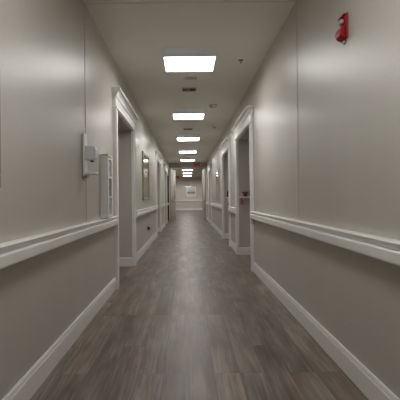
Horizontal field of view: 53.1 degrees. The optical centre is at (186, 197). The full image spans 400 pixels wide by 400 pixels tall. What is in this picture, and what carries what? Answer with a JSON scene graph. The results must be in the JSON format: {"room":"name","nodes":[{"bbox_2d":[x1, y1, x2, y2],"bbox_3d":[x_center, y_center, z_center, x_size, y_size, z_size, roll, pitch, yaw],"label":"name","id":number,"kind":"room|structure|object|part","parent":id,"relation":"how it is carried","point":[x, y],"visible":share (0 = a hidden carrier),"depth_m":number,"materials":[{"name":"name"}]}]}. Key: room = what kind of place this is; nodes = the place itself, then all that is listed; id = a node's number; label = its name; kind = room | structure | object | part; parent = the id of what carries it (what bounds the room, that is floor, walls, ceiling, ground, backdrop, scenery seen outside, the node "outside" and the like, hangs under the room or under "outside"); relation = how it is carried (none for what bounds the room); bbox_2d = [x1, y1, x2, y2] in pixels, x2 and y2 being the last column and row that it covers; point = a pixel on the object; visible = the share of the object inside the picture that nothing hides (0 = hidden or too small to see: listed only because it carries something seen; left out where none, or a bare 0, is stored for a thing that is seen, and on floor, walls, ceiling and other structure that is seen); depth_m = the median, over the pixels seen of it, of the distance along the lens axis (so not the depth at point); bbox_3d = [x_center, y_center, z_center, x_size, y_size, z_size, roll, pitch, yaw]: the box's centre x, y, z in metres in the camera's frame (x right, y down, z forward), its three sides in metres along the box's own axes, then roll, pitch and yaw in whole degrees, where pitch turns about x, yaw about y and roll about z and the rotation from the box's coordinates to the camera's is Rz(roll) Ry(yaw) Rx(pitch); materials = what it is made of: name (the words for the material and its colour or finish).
{"room":"hospital interior","nodes":[
{"label":"hospital interior","id":0,"kind":"room"},
{"bbox_2d":[0,0,168,399],"bbox_3d":[-1.987,-0.289,11.000,2.230,2.760,30.000,-1,0,0],"label":"wall","id":1,"kind":"structure","parent":0,"point":[43,188],"depth_m":2.62,"materials":[{"name":"paint"}]},
{"bbox_2d":[0,104,0,187],"bbox_3d":[-0.855,-0.313,1.378,0.033,0.536,0.856,-1,0,0],"label":"framed picture","id":2,"kind":"object","parent":1,"relation":"attached to","point":[0,104],"visible":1,"depth_m":1.80,"materials":[{"name":"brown wood"}]},
{"bbox_2d":[0,216,118,268],"bbox_3d":[-0.834,0.260,0.405,0.063,0.105,8.633,-1,0,0],"label":"handrail","id":3,"kind":"object","parent":1,"relation":"attached to","point":[15,251],"visible":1,"depth_m":2.30,"materials":[{"name":"paint"}]},
{"bbox_2d":[2,218,169,399],"bbox_3d":[-1.090,1.010,11.010,0.497,0.142,29.980,-1,0,0],"label":"baseboard","id":4,"kind":"structure","parent":1,"relation":"attached to","point":[33,379],"depth_m":2.70,"materials":[{"name":"paint"}]},
{"bbox_2d":[82,133,98,178],"bbox_3d":[-0.813,-0.354,3.375,0.110,0.375,0.110,-1,0,0],"label":"dispenser","id":5,"kind":"object","parent":1,"relation":"attached to","point":[90,153],"visible":1,"depth_m":3.33,"materials":[{"name":"white plastic"}]},
{"bbox_3d":[-0.859,-0.363,3.370,0.017,0.355,0.100,-1,0,0],"label":"plate","id":6,"kind":"part","parent":5,"relation":"part of","materials":[{"name":"white plastic"}]},
{"bbox_2d":[85,172,98,177],"bbox_3d":[-0.802,-0.193,3.375,0.092,0.052,0.110,-1,0,0],"label":"drip tray","id":7,"kind":"object","parent":5,"relation":"on","point":[87,174],"depth_m":3.35,"materials":[{"name":"white plastic"}]},
{"bbox_2d":[100,154,112,217],"bbox_3d":[-0.831,-0.117,4.140,0.077,0.640,0.260,-1,0,0],"label":"dispenser","id":8,"kind":"object","parent":1,"relation":"attached to","point":[106,162],"visible":1,"depth_m":4.01,"materials":[{"name":"white plastic"}]},
{"bbox_2d":[111,87,138,288],"bbox_3d":[-1.082,-0.105,5.590,0.628,2.372,1.854,-1,0,0],"label":"door frame","id":9,"kind":"structure","parent":1,"relation":"in","point":[122,108],"depth_m":4.93,"materials":[{"name":"paint"}]},
{"bbox_3d":[-0.845,0.004,4.798,0.047,2.150,0.125,-1,0,0],"label":"casing","id":10,"kind":"part","parent":9,"relation":"part of","materials":[{"name":"paint"}]},
{"bbox_3d":[-0.831,-1.247,5.590,0.101,0.092,1.854,-1,0,0],"label":"crown","id":11,"kind":"part","parent":9,"relation":"part of","materials":[{"name":"paint"}]},
{"bbox_3d":[-0.845,0.004,6.383,0.047,2.150,0.125,-1,0,0],"label":"casing","id":12,"kind":"part","parent":9,"relation":"part of","materials":[{"name":"paint"}]},
{"bbox_2d":[142,151,148,200],"bbox_3d":[-0.858,-0.436,8.375,0.029,0.970,1.150,-1,0,0],"label":"framed picture","id":13,"kind":"object","parent":1,"relation":"attached to","point":[145,158],"visible":1,"depth_m":8.23,"materials":[{"name":"brown wood"}]},
{"bbox_2d":[144,155,148,197],"bbox_3d":[-0.856,-0.436,8.375,0.002,0.862,1.042,-1,0,0],"label":"print","id":14,"kind":"object","parent":13,"relation":"attached to","point":[146,158],"depth_m":8.45},
{"bbox_2d":[136,206,157,216],"bbox_3d":[-0.834,0.260,8.760,0.063,0.105,4.602,-1,0,0],"label":"handrail","id":15,"kind":"object","parent":1,"relation":"attached to","point":[140,212],"visible":0.8,"depth_m":7.82,"materials":[{"name":"paint"}]},
{"bbox_2d":[155,151,162,236],"bbox_3d":[-1.082,-0.105,11.950,0.628,2.372,1.894,-1,0,0],"label":"door frame","id":16,"kind":"structure","parent":1,"relation":"in","point":[158,157],"depth_m":11.68,"materials":[{"name":"paint"}]},
{"bbox_3d":[-0.845,0.004,11.137,0.047,2.150,0.125,-1,0,0],"label":"casing","id":17,"kind":"part","parent":16,"relation":"part of","materials":[{"name":"paint"}]},
{"bbox_3d":[-0.831,-1.247,11.950,0.101,0.092,1.894,-1,0,0],"label":"crown","id":18,"kind":"part","parent":16,"relation":"part of","materials":[{"name":"paint"}]},
{"bbox_3d":[-0.845,0.004,12.762,0.047,2.150,0.125,-1,0,0],"label":"casing","id":19,"kind":"part","parent":16,"relation":"part of","materials":[{"name":"paint"}]},
{"bbox_2d":[164,164,168,226],"bbox_3d":[-1.082,-0.105,15.950,0.628,2.372,1.894,-1,0,0],"label":"door frame","id":20,"kind":"structure","parent":1,"relation":"in","point":[166,167],"depth_m":16.48,"materials":[{"name":"paint"}]},
{"bbox_3d":[-0.845,0.004,15.137,0.047,2.150,0.125,-1,0,0],"label":"casing","id":21,"kind":"part","parent":20,"relation":"part of","materials":[{"name":"paint"}]},
{"bbox_2d":[167,169,168,220],"bbox_3d":[-1.310,-0.151,18.948,0.922,2.470,0.104,-1,0,0],"label":"door","id":22,"kind":"structure","parent":1,"relation":"in","point":[168,169],"depth_m":18.95,"materials":[{"name":"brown wood"}]},
{"bbox_2d":[170,169,175,219],"bbox_3d":[-0.680,-0.169,19.870,0.088,2.468,0.860,-1,0,15],"label":"door","id":23,"kind":"structure","parent":1,"relation":"in","point":[172,172],"depth_m":19.77,"materials":[{"name":"paint"}]},
{"bbox_2d":[169,163,206,167],"bbox_3d":[0.029,-1.578,19.370,1.830,0.225,0.140,-1,0,0],"label":"wall partition","id":24,"kind":"structure","parent":0,"point":[171,165],"depth_m":19.30,"materials":[{"name":"paint"}]},
{"bbox_2d":[169,167,206,219],"bbox_3d":[0.044,-0.197,19.370,1.830,2.533,0.160,-1,0,0],"label":"frame","id":25,"kind":"object","parent":24,"relation":"attached to","point":[203,167],"visible":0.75,"depth_m":19.29,"materials":[{"name":"paint"}]},
{"bbox_2d":[83,0,294,176],"bbox_3d":[0.182,-1.752,15.650,8.800,0.120,39.700,-1,0,0],"label":"ceiling","id":26,"kind":"structure","parent":0,"point":[135,36],"depth_m":4.70,"materials":[{"name":"paint"}]},
{"bbox_2d":[180,157,194,160],"bbox_3d":[0.029,-1.636,16.790,0.600,0.108,0.530,-1,0,0],"label":"ceiling light","id":27,"kind":"object","parent":26,"relation":"attached to","point":[181,158],"visible":1,"depth_m":16.52,"materials":[{"name":"white plastic"}]},
{"bbox_2d":[179,148,196,152],"bbox_3d":[0.029,-1.636,13.790,0.600,0.108,0.530,-1,0,0],"label":"ceiling light","id":28,"kind":"object","parent":26,"relation":"attached to","point":[181,150],"visible":1,"depth_m":13.52,"materials":[{"name":"white plastic"}]},
{"bbox_2d":[179,151,195,152],"bbox_3d":[0.029,-1.587,13.790,0.574,0.006,0.504,-1,0,0],"label":"diffuser","id":29,"kind":"object","parent":28,"relation":"attached to","point":[179,151],"depth_m":13.76,"materials":[{"name":"white plastic"}]},
{"bbox_2d":[177,134,199,140],"bbox_3d":[0.029,-1.636,10.790,0.600,0.108,0.530,-1,0,0],"label":"ceiling light","id":30,"kind":"object","parent":26,"relation":"attached to","point":[180,137],"visible":1,"depth_m":10.53,"materials":[{"name":"white plastic"}]},
{"bbox_2d":[177,138,198,140],"bbox_3d":[0.029,-1.587,10.790,0.574,0.006,0.504,-1,0,0],"label":"diffuser","id":31,"kind":"object","parent":30,"relation":"attached to","point":[178,139],"depth_m":10.83,"materials":[{"name":"white plastic"}]},
{"bbox_2d":[173,108,204,119],"bbox_3d":[0.029,-1.636,7.790,0.600,0.108,0.530,-1,0,0],"label":"ceiling light","id":32,"kind":"object","parent":26,"relation":"attached to","point":[178,113],"visible":1,"depth_m":7.53,"materials":[{"name":"white plastic"}]},
{"bbox_2d":[173,114,203,118],"bbox_3d":[0.029,-1.587,7.790,0.574,0.006,0.504,-1,0,0],"label":"diffuser","id":33,"kind":"object","parent":32,"relation":"attached to","point":[175,116],"depth_m":7.77,"materials":[{"name":"white plastic"}]},
{"bbox_2d":[176,176,201,179],"bbox_3d":[0.159,-1.562,31.625,7.850,0.260,0.250,-1,0,0],"label":"trim","id":34,"kind":"structure","parent":26,"relation":"attached to","point":[191,177],"depth_m":31.50,"materials":[{"name":"paint"}]},
{"bbox_2d":[163,47,215,71],"bbox_3d":[0.029,-1.636,4.740,0.600,0.108,0.530,-1,0,0],"label":"ceiling light","id":35,"kind":"object","parent":26,"relation":"attached to","point":[176,59],"visible":1,"depth_m":4.57,"materials":[{"name":"white plastic"}]},
{"bbox_2d":[164,57,214,70],"bbox_3d":[0.029,-1.587,4.740,0.574,0.006,0.504,-1,0,0],"label":"diffuser","id":36,"kind":"object","parent":35,"relation":"attached to","point":[170,63],"depth_m":4.72,"materials":[{"name":"white plastic"}]},
{"bbox_2d":[182,88,196,91],"bbox_3d":[0.034,-1.685,6.220,0.230,0.010,0.200,-1,0,0],"label":"ceiling vent","id":37,"kind":"object","parent":26,"relation":"in","point":[183,89],"visible":1,"depth_m":6.23,"materials":[{"name":"grey metal"}]},
{"bbox_2d":[185,77,196,79],"bbox_3d":[0.052,-1.685,5.630,0.170,0.011,0.120,-1,0,0],"label":"cover plate","id":38,"kind":"object","parent":26,"relation":"attached to","point":[186,78],"visible":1,"depth_m":5.63,"materials":[{"name":"grey"}]},
{"bbox_2d":[193,162,199,166],"bbox_3d":[0.453,-1.583,18.750,0.340,0.222,0.060,-1,0,0],"label":"exit sign","id":39,"kind":"object","parent":26,"relation":"hanging from","point":[195,164],"visible":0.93,"depth_m":18.73,"materials":[{"name":"plastic"}]},
{"bbox_2d":[176,180,201,208],"bbox_3d":[0.197,-0.312,35.375,8.800,2.760,0.150,-1,0,0],"label":"wall","id":40,"kind":"structure","parent":0,"point":[180,184],"depth_m":35.30,"materials":[{"name":"paint"}]},
{"bbox_2d":[176,208,201,209],"bbox_3d":[0.185,0.996,35.291,7.750,0.142,0.016,-1,0,0],"label":"baseboard","id":41,"kind":"structure","parent":40,"relation":"attached to","point":[188,208],"depth_m":35.28,"materials":[{"name":"paint"}]},
{"bbox_2d":[186,186,196,196],"bbox_3d":[0.379,-0.574,35.282,0.920,0.940,0.034,-1,0,0],"label":"framed picture","id":42,"kind":"object","parent":40,"relation":"attached to","point":[191,191],"visible":1,"depth_m":35.28,"materials":[{"name":"grey"}]},
{"bbox_2d":[187,187,194,195],"bbox_3d":[0.379,-0.574,35.284,0.720,0.740,0.002,-1,0,0],"label":"print","id":43,"kind":"object","parent":42,"relation":"attached to","point":[190,190],"depth_m":35.28},
{"bbox_2d":[30,210,368,399],"bbox_3d":[0.212,1.128,15.650,8.800,0.120,39.700,-1,0,0],"label":"floor","id":44,"kind":"structure","parent":0,"point":[192,320],"depth_m":2.98,"materials":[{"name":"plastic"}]},
{"bbox_2d":[207,0,399,398],"bbox_3d":[1.283,-0.324,9.800,0.650,2.760,27.600,-1,0,0],"label":"wall","id":45,"kind":"structure","parent":0,"point":[349,93],"depth_m":2.65,"materials":[{"name":"paint"}]},
{"bbox_2d":[84,0,298,221],"bbox_3d":[0.038,-0.748,3.450,1.830,1.885,0.056,-1,0,0],"label":"trim","id":46,"kind":"structure","parent":45,"relation":"attached to","point":[196,1],"depth_m":3.44,"materials":[{"name":"paint"}]},
{"bbox_2d":[202,169,205,219],"bbox_3d":[0.827,-0.185,19.884,0.088,2.468,0.860,-1,0,-7],"label":"door","id":47,"kind":"structure","parent":45,"relation":"in","point":[203,170],"depth_m":19.68,"materials":[{"name":"paint"}]},
{"bbox_2d":[207,164,211,224],"bbox_3d":[1.172,-0.128,16.450,0.628,2.372,1.894,-1,0,0],"label":"door frame","id":48,"kind":"structure","parent":45,"relation":"in","point":[209,165],"depth_m":16.19,"materials":[{"name":"paint"}]},
{"bbox_3d":[0.936,-0.015,15.637,0.047,2.150,0.125,-1,0,0],"label":"casing","id":49,"kind":"part","parent":48,"relation":"part of","materials":[{"name":"paint"}]},
{"bbox_2d":[210,203,221,208],"bbox_3d":[0.931,0.242,13.050,0.063,0.105,5.022,-1,0,0],"label":"handrail","id":50,"kind":"object","parent":45,"relation":"attached to","point":[211,204],"visible":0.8,"depth_m":12.26,"materials":[{"name":"paint"}]},
{"bbox_2d":[216,169,219,199],"bbox_3d":[0.941,-0.400,12.350,0.029,0.920,1.100,-1,0,0],"label":"framed picture","id":51,"kind":"object","parent":45,"relation":"attached to","point":[217,171],"visible":1,"depth_m":12.29,"materials":[{"name":"grey"}]},
{"bbox_2d":[216,172,217,197],"bbox_3d":[0.940,-0.400,12.350,0.002,0.812,0.992,-1,0,0],"label":"print","id":52,"kind":"object","parent":51,"relation":"attached to","point":[216,172],"depth_m":12.52},
{"bbox_2d":[219,138,230,245],"bbox_3d":[1.172,-0.128,9.650,0.628,2.372,1.894,-1,0,0],"label":"door frame","id":53,"kind":"structure","parent":45,"relation":"in","point":[225,146],"depth_m":9.18,"materials":[{"name":"paint"}]},
{"bbox_3d":[0.936,-0.015,10.463,0.047,2.150,0.125,-1,0,0],"label":"casing","id":54,"kind":"part","parent":53,"relation":"part of","materials":[{"name":"paint"}]},
{"bbox_3d":[0.896,-1.266,9.650,0.101,0.092,1.894,-1,0,0],"label":"crown","id":55,"kind":"part","parent":53,"relation":"part of","materials":[{"name":"paint"}]},
{"bbox_3d":[0.936,-0.015,8.838,0.047,2.150,0.125,-1,0,0],"label":"casing","id":56,"kind":"part","parent":53,"relation":"part of","materials":[{"name":"paint"}]},
{"bbox_2d":[228,207,234,212],"bbox_3d":[0.931,0.242,8.180,0.063,0.105,1.162,-1,0,0],"label":"handrail","id":57,"kind":"object","parent":45,"relation":"attached to","point":[230,209],"visible":0.75,"depth_m":8.09,"materials":[{"name":"paint"}]},
{"bbox_2d":[231,105,253,271],"bbox_3d":[1.172,-0.128,6.665,0.628,2.372,1.984,-1,0,0],"label":"door frame","id":58,"kind":"structure","parent":45,"relation":"in","point":[245,121],"depth_m":6.02,"materials":[{"name":"paint"}]},
{"bbox_3d":[0.936,-0.015,7.522,0.047,2.150,0.125,-1,0,0],"label":"casing","id":59,"kind":"part","parent":58,"relation":"part of","materials":[{"name":"paint"}]},
{"bbox_3d":[0.896,-1.266,6.665,0.101,0.092,1.984,-1,0,0],"label":"crown","id":60,"kind":"part","parent":58,"relation":"part of","materials":[{"name":"paint"}]},
{"bbox_3d":[0.936,-0.015,5.808,0.047,2.150,0.125,-1,0,0],"label":"casing","id":61,"kind":"part","parent":58,"relation":"part of","materials":[{"name":"paint"}]},
{"bbox_2d":[207,217,399,399],"bbox_3d":[1.203,0.986,9.810,0.497,0.142,27.580,-1,0,0],"label":"baseboard","id":62,"kind":"structure","parent":45,"relation":"attached to","point":[364,379],"depth_m":2.68,"materials":[{"name":"paint"}]},
{"bbox_2d":[250,211,399,265],"bbox_3d":[0.931,0.242,0.909,0.063,0.105,9.643,-1,0,0],"label":"handrail","id":63,"kind":"object","parent":45,"relation":"attached to","point":[384,249],"visible":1,"depth_m":2.31,"materials":[{"name":"paint"}]},
{"bbox_2d":[335,12,347,44],"bbox_3d":[0.926,-1.009,2.402,0.048,0.172,0.101,-1,0,0],"label":"fire alarm","id":64,"kind":"object","parent":45,"relation":"attached to","point":[341,35],"visible":1,"depth_m":2.37,"materials":[{"name":"red plastic"}]},
{"bbox_3d":[0.944,-1.021,2.402,0.012,0.148,0.101,-1,0,0],"label":"plate","id":65,"kind":"part","parent":64,"relation":"part of","materials":[{"name":"red plastic"}]}
]}

